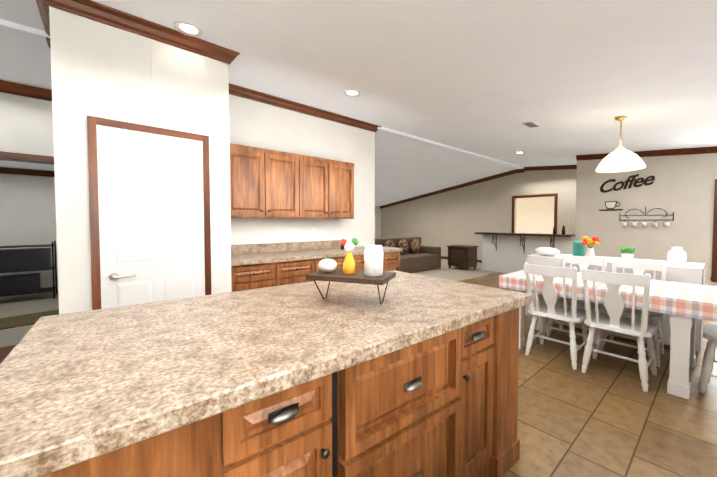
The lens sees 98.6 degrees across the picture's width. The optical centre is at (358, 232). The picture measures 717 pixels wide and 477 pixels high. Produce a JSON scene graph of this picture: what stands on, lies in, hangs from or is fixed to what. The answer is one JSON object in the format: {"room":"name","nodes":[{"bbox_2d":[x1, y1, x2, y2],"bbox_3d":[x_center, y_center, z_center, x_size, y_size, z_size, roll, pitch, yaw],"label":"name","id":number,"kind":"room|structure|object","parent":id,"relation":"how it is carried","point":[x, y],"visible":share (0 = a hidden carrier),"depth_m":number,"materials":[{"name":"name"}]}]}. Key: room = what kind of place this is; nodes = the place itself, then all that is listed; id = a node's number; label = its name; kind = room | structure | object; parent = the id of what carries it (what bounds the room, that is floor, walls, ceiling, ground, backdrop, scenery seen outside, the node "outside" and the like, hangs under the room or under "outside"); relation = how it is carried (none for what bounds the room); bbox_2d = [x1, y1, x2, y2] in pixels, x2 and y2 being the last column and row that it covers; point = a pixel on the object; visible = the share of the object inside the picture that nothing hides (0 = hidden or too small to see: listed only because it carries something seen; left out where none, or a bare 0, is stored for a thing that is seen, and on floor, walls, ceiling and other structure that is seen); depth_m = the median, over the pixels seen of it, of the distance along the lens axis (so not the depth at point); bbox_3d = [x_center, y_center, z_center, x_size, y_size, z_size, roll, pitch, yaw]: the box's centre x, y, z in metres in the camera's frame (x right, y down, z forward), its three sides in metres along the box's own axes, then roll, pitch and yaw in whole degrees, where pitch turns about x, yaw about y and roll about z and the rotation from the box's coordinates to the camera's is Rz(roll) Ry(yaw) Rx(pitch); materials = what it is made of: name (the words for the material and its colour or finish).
{"room":"kitchen","nodes":[
{"label":"kitchen","id":0,"kind":"room"},
{"bbox_2d":[0,92,57,296],"bbox_3d":[-3.372,-0.206,3.579,7.730,2.789,0.100,-2,2,-40],"label":"wall","id":1,"kind":"structure","parent":0,"point":[27,210],"depth_m":3.32,"materials":[{"name":"paint"}]},
{"bbox_2d":[0,80,51,100],"bbox_3d":[-3.350,-1.516,3.434,7.630,0.100,0.085,-2,2,-40],"label":"crown molding","id":2,"kind":"structure","parent":1,"relation":"attached to","point":[5,86],"depth_m":3.27,"materials":[{"name":"brown wood"}]},
{"bbox_2d":[0,151,54,176],"bbox_3d":[-3.657,0.174,3.337,0.965,2.045,0.118,-2,2,-40],"label":"door frame","id":3,"kind":"structure","parent":1,"relation":"attached to","point":[20,157],"depth_m":3.30,"materials":[{"name":"brown wood"}]},
{"bbox_2d":[49,6,231,313],"bbox_3d":[-1.925,-0.264,2.824,1.164,2.955,1.042,-2,2,-40],"label":"wall","id":4,"kind":"structure","parent":0,"point":[151,208],"depth_m":2.38,"materials":[{"name":"paint"}]},
{"bbox_2d":[38,8,49,47],"bbox_3d":[-2.428,-1.619,2.412,0.085,0.177,0.950,-2,2,-40],"label":"crown molding","id":5,"kind":"structure","parent":4,"relation":"attached to","point":[44,13],"depth_m":2.37,"materials":[{"name":"brown wood"}]},
{"bbox_2d":[36,0,239,64],"bbox_3d":[-1.602,-1.580,2.404,1.330,0.100,0.085,-2,2,-40],"label":"crown molding","id":6,"kind":"structure","parent":4,"relation":"attached to","point":[103,14],"depth_m":2.35,"materials":[{"name":"brown wood"}]},
{"bbox_2d":[87,116,210,309],"bbox_3d":[-1.625,0.191,2.486,0.805,2.067,0.018,-2,2,-40],"label":"door frame","id":7,"kind":"structure","parent":4,"relation":"attached to","point":[92,122],"depth_m":2.25,"materials":[{"name":"brown wood"}]},
{"bbox_2d":[0,259,497,363],"bbox_3d":[-1.709,1.149,6.354,13.800,0.100,7.860,-2,2,-40],"label":"floor","id":8,"kind":"structure","parent":0,"point":[10,306],"depth_m":5.05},
{"bbox_2d":[0,241,56,297],"bbox_3d":[-5.689,0.645,5.234,0.771,0.980,0.444,-2,2,-40],"label":"wire rack","id":9,"kind":"object","parent":8,"relation":"on","point":[25,259],"visible":1,"depth_m":5.14,"materials":[{"name":"black metal"}]},
{"bbox_2d":[0,309,58,329],"bbox_3d":[-4.344,1.161,4.281,0.640,0.012,0.900,2,3,42],"label":"striped rug","id":10,"kind":"object","parent":8,"relation":"on","point":[18,321],"visible":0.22,"depth_m":4.13,"materials":[{"name":"green fabric"}]},
{"bbox_2d":[375,237,440,272],"bbox_3d":[1.315,0.589,8.492,2.000,0.880,0.900,-2,2,-40],"label":"sofa","id":11,"kind":"object","parent":8,"relation":"on","point":[415,256],"visible":0.73,"depth_m":8.48,"materials":[{"name":"fabric"}]},
{"bbox_2d":[446,245,478,270],"bbox_3d":[2.964,0.694,8.797,0.560,0.650,0.680,-2,2,-40],"label":"console","id":12,"kind":"object","parent":8,"relation":"on","point":[465,256],"visible":1,"depth_m":8.59},
{"bbox_2d":[482,234,574,272],"bbox_3d":[4.154,0.554,7.717,0.120,1.000,2.160,-2,2,-40],"label":"half wall","id":13,"kind":"structure","parent":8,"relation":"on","point":[509,255],"depth_m":7.88,"materials":[{"name":"white paint"}]},
{"bbox_2d":[475,232,574,252],"bbox_3d":[4.050,0.258,7.661,0.500,0.495,2.215,-2,2,-40],"label":"bar","id":14,"kind":"object","parent":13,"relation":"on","point":[532,234],"visible":0.96,"depth_m":7.53,"materials":[{"name":"brown wood"}]},
{"bbox_2d":[553,226,564,233],"bbox_3d":[4.576,-0.069,7.031,0.070,0.200,0.247,-2,2,-40],"label":"decor","id":15,"kind":"object","parent":14,"relation":"on","point":[554,230],"visible":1,"depth_m":6.96,"materials":[{"name":"brown metal"}]},
{"bbox_2d":[229,94,374,246],"bbox_3d":[-0.771,-0.316,4.425,2.670,2.955,0.100,-2,2,-40],"label":"wall","id":16,"kind":"structure","parent":0,"point":[252,123],"depth_m":4.36,"materials":[{"name":"paint"}]},
{"bbox_2d":[230,143,305,218],"bbox_3d":[-1.189,-0.582,3.764,0.979,0.800,0.340,-2,2,-40],"label":"upper cabinet","id":17,"kind":"object","parent":16,"relation":"attached to","point":[266,183],"depth_m":3.63,"materials":[{"name":"brown wood"}]},
{"bbox_2d":[231,240,340,255],"bbox_3d":[-0.976,0.189,4.181,2.000,0.120,0.020,-2,2,-40],"label":"backsplash","id":18,"kind":"structure","parent":16,"relation":"attached to","point":[236,250],"depth_m":4.14,"materials":[{"name":"beige stone"}]},
{"bbox_2d":[229,83,380,131],"bbox_3d":[-0.685,-1.718,4.344,2.755,0.107,0.105,-2,2,-40],"label":"crown molding","id":19,"kind":"structure","parent":16,"relation":"attached to","point":[235,90],"depth_m":4.20,"materials":[{"name":"brown wood"}]},
{"bbox_2d":[312,228,315,235],"bbox_3d":[-0.646,-0.015,4.472,0.070,0.110,0.006,-2,2,-40],"label":"outlet","id":20,"kind":"object","parent":16,"relation":"attached to","point":[313,231],"visible":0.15,"depth_m":4.46,"materials":[{"name":"white paint"}]},
{"bbox_2d":[306,156,353,218],"bbox_3d":[-0.537,-0.601,4.319,0.978,0.800,0.340,-2,2,-40],"label":"upper cabinet","id":21,"kind":"object","parent":16,"relation":"attached to","point":[329,183],"depth_m":4.22,"materials":[{"name":"brown wood"}]},
{"bbox_2d":[0,0,716,205],"bbox_3d":[-0.646,-1.373,5.023,14.000,1.003,11.140,-2,2,-40],"label":"ceiling","id":22,"kind":"structure","parent":0,"point":[571,78],"depth_m":2.88,"materials":[{"name":"paint"}]},
{"bbox_2d":[174,21,203,36],"bbox_3d":[-1.342,-1.609,2.438,0.210,0.029,0.210,-2,2,-40],"label":"recessed light","id":23,"kind":"object","parent":22,"relation":"in","point":[188,29],"visible":0.98,"depth_m":2.44,"materials":[{"name":"white paint"}]},
{"bbox_2d":[0,19,523,168],"bbox_3d":[-0.405,-1.767,4.650,13.700,0.070,0.180,-2,2,-40],"label":"ridge beam","id":24,"kind":"structure","parent":22,"relation":"attached to","point":[16,30],"depth_m":5.39,"materials":[{"name":"paint"}]},
{"bbox_2d":[343,90,360,96],"bbox_3d":[-0.073,-1.659,3.661,0.210,0.029,0.210,-2,2,-40],"label":"recessed light","id":25,"kind":"object","parent":22,"relation":"in","point":[353,93],"visible":1,"depth_m":3.67,"materials":[{"name":"white paint"}]},
{"bbox_2d":[522,121,539,127],"bbox_3d":[2.543,-1.593,4.540,0.300,0.028,0.150,-2,2,-40],"label":"ceiling vent","id":26,"kind":"object","parent":22,"relation":"in","point":[531,124],"visible":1,"depth_m":4.51,"materials":[{"name":"white metal"}]},
{"bbox_2d":[596,116,645,172],"bbox_3d":[3.392,-1.157,3.989,0.500,0.674,0.500,-2,2,-40],"label":"pendant lamp","id":27,"kind":"object","parent":22,"relation":"hanging from","point":[620,158],"visible":0.98,"depth_m":3.92,"materials":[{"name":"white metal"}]},
{"bbox_2d":[375,206,380,238],"bbox_3d":[-4.225,-0.026,9.271,13.800,2.057,0.100,-2,2,-40],"label":"wall","id":28,"kind":"structure","parent":0,"point":[377,222],"depth_m":13.52,"materials":[{"name":"paint"}]},
{"bbox_2d":[381,169,576,259],"bbox_3d":[3.849,-0.537,11.035,1.000,2.965,7.860,-2,2,-40],"label":"wall","id":29,"kind":"structure","parent":0,"point":[458,216],"depth_m":10.01,"materials":[{"name":"white paint"}]},
{"bbox_2d":[441,256,481,262],"bbox_3d":[2.756,0.885,11.583,0.014,0.085,5.480,-2,2,-40],"label":"baseboard","id":30,"kind":"structure","parent":29,"relation":"attached to","point":[443,257],"depth_m":11.06,"materials":[{"name":"brown wood"}]},
{"bbox_2d":[380,165,575,207],"bbox_3d":[3.435,-1.471,10.652,0.085,1.002,7.660,-2,2,-40],"label":"crown molding","id":31,"kind":"structure","parent":29,"relation":"attached to","point":[559,167],"depth_m":9.81,"materials":[{"name":"brown wood"}]},
{"bbox_2d":[512,193,557,233],"bbox_3d":[5.030,-0.039,8.877,0.018,2.110,1.200,-2,2,-40],"label":"door frame","id":32,"kind":"structure","parent":29,"relation":"attached to","point":[555,195],"depth_m":8.70,"materials":[{"name":"brown wood"}]},
{"bbox_2d":[458,272,716,476],"bbox_3d":[0.754,1.281,2.307,12.300,0.100,5.060,-2,2,-40],"label":"floor","id":33,"kind":"structure","parent":0,"point":[603,415],"depth_m":2.08,"materials":[{"name":"beige tile"}]},
{"bbox_2d":[231,256,314,291],"bbox_3d":[-1.133,0.750,3.642,1.038,0.875,0.664,-2,2,-40],"label":"base cabinet","id":34,"kind":"object","parent":33,"relation":"on","point":[256,266],"depth_m":3.35,"materials":[{"name":"brown wood"}]},
{"bbox_2d":[231,246,401,263],"bbox_3d":[-0.536,0.274,4.129,2.600,0.045,0.674,-2,2,-40],"label":"countertop","id":35,"kind":"structure","parent":34,"relation":"on","point":[248,257],"depth_m":3.76,"materials":[{"name":"beige stone"}]},
{"bbox_2d":[52,311,519,476],"bbox_3d":[-0.183,0.824,1.459,1.977,0.870,0.987,-1,2,-38],"label":"kitchen island","id":36,"kind":"object","parent":33,"relation":"on","point":[413,375],"depth_m":1.08,"materials":[{"name":"brown wood"}]},
{"bbox_2d":[0,271,531,476],"bbox_3d":[-0.185,0.363,1.468,2.028,0.050,1.058,-1,2,-38],"label":"island countertop","id":37,"kind":"structure","parent":36,"relation":"on","point":[79,388],"depth_m":0.92,"materials":[{"name":"beige stone"}]},
{"bbox_2d":[306,238,395,304],"bbox_3d":[-0.031,0.180,1.514,0.380,0.311,0.240,1,2,20],"label":"tray","id":38,"kind":"object","parent":37,"relation":"on","point":[373,273],"visible":1,"depth_m":1.46,"materials":[{"name":"brown wood"}]},
{"bbox_2d":[315,256,354,280],"bbox_3d":[-0.546,0.733,4.141,0.634,0.875,0.664,-2,2,-40],"label":"base cabinet","id":39,"kind":"object","parent":33,"relation":"on","point":[339,260],"depth_m":3.91,"materials":[{"name":"brown wood"}]},
{"bbox_2d":[355,252,363,269],"bbox_3d":[-0.138,0.722,4.489,0.569,0.875,0.664,-2,2,-40],"label":"base cabinet","id":40,"kind":"object","parent":33,"relation":"on","point":[359,256],"depth_m":4.18,"materials":[{"name":"brown wood"}]},
{"bbox_2d":[383,252,399,270],"bbox_3d":[0.208,0.713,4.783,0.599,0.875,0.664,-2,2,-40],"label":"base cabinet","id":41,"kind":"object","parent":33,"relation":"on","point":[391,260],"depth_m":4.59,"materials":[{"name":"brown wood"}]},
{"bbox_2d":[524,262,587,369],"bbox_3d":[1.916,0.749,2.984,0.533,0.925,0.460,-2,2,-40],"label":"chair","id":42,"kind":"object","parent":33,"relation":"on","point":[549,308],"visible":0.88,"depth_m":2.87,"materials":[{"name":"white wood"}]},
{"bbox_2d":[546,254,606,346],"bbox_3d":[2.463,0.733,3.469,0.533,0.925,0.460,-2,2,-40],"label":"chair","id":43,"kind":"object","parent":33,"relation":"on","point":[583,262],"visible":0.35,"depth_m":3.49,"materials":[{"name":"white wood"}]},
{"bbox_2d":[499,270,716,398],"bbox_3d":[2.447,0.840,2.927,0.920,0.741,1.810,-2,2,-40],"label":"dining table","id":44,"kind":"object","parent":33,"relation":"on","point":[685,306],"visible":0.65,"depth_m":2.43,"materials":[{"name":"white wood"}]},
{"bbox_2d":[525,254,705,354],"bbox_3d":[3.038,0.752,3.789,0.680,0.860,1.600,-2,2,-40],"label":"side table","id":45,"kind":"object","parent":33,"relation":"on","point":[690,272],"visible":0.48,"depth_m":3.22,"materials":[{"name":"white wood"}]},
{"bbox_2d":[535,236,686,264],"bbox_3d":[2.912,0.180,3.722,0.404,0.286,1.435,-2,2,-40],"label":"decor","id":46,"kind":"object","parent":45,"relation":"on","point":[676,255],"visible":0.9,"depth_m":3.65,"materials":[{"name":"white ceramic"}]},
{"bbox_2d":[581,268,657,391],"bbox_3d":[2.217,0.760,2.630,0.533,0.925,0.460,-2,2,-40],"label":"chair","id":47,"kind":"object","parent":33,"relation":"on","point":[597,322],"visible":1,"depth_m":2.52,"materials":[{"name":"white wood"}]},
{"bbox_2d":[599,258,667,366],"bbox_3d":[2.774,0.745,3.104,0.533,0.925,0.460,-2,2,-40],"label":"chair","id":48,"kind":"object","parent":33,"relation":"on","point":[639,267],"visible":0.6,"depth_m":3.08,"materials":[{"name":"white wood"}]},
{"bbox_2d":[699,324,716,392],"bbox_3d":[2.969,0.771,2.304,0.460,0.925,0.533,-2,2,-40],"label":"chair","id":49,"kind":"object","parent":33,"relation":"on","point":[710,332],"visible":1,"depth_m":2.36,"materials":[{"name":"white wood"}]},
{"bbox_2d":[575,153,716,285],"bbox_3d":[5.910,-0.282,5.611,0.100,2.808,3.280,-2,2,-40],"label":"wall","id":50,"kind":"structure","parent":0,"point":[682,187],"depth_m":5.86,"materials":[{"name":"paint"}]},
{"bbox_2d":[599,201,622,210],"bbox_3d":[5.201,-0.554,6.352,0.018,0.195,0.380,-2,2,-40],"label":"sign","id":51,"kind":"object","parent":50,"relation":"attached to","point":[610,205],"visible":1,"depth_m":6.34,"materials":[{"name":"brown metal"}]},
{"bbox_2d":[600,174,654,192],"bbox_3d":[5.347,-1.002,6.160,0.008,0.252,0.847,-2,-6,-40],"label":"coffee sign","id":52,"kind":"object","parent":50,"relation":"attached to","point":[628,180],"visible":1,"depth_m":6.11,"materials":[{"name":"brown metal"}]},
{"bbox_2d":[619,207,673,226],"bbox_3d":[5.511,-0.316,5.927,0.088,0.385,0.770,-2,2,-40],"label":"shelf","id":53,"kind":"object","parent":50,"relation":"attached to","point":[644,224],"visible":0.96,"depth_m":5.92,"materials":[{"name":"black metal"}]},
{"bbox_2d":[576,146,716,168],"bbox_3d":[5.811,-1.460,5.547,0.085,0.388,3.190,-2,2,-40],"label":"crown molding","id":54,"kind":"structure","parent":50,"relation":"attached to","point":[700,150],"depth_m":5.71,"materials":[{"name":"brown wood"}]},
{"bbox_2d":[710,179,716,281],"bbox_3d":[6.502,-0.024,4.886,0.110,1.760,1.175,-2,2,-40],"label":"door frame","id":55,"kind":"structure","parent":50,"relation":"in","point":[713,277],"depth_m":5.28,"materials":[{"name":"brown wood"}]}
]}

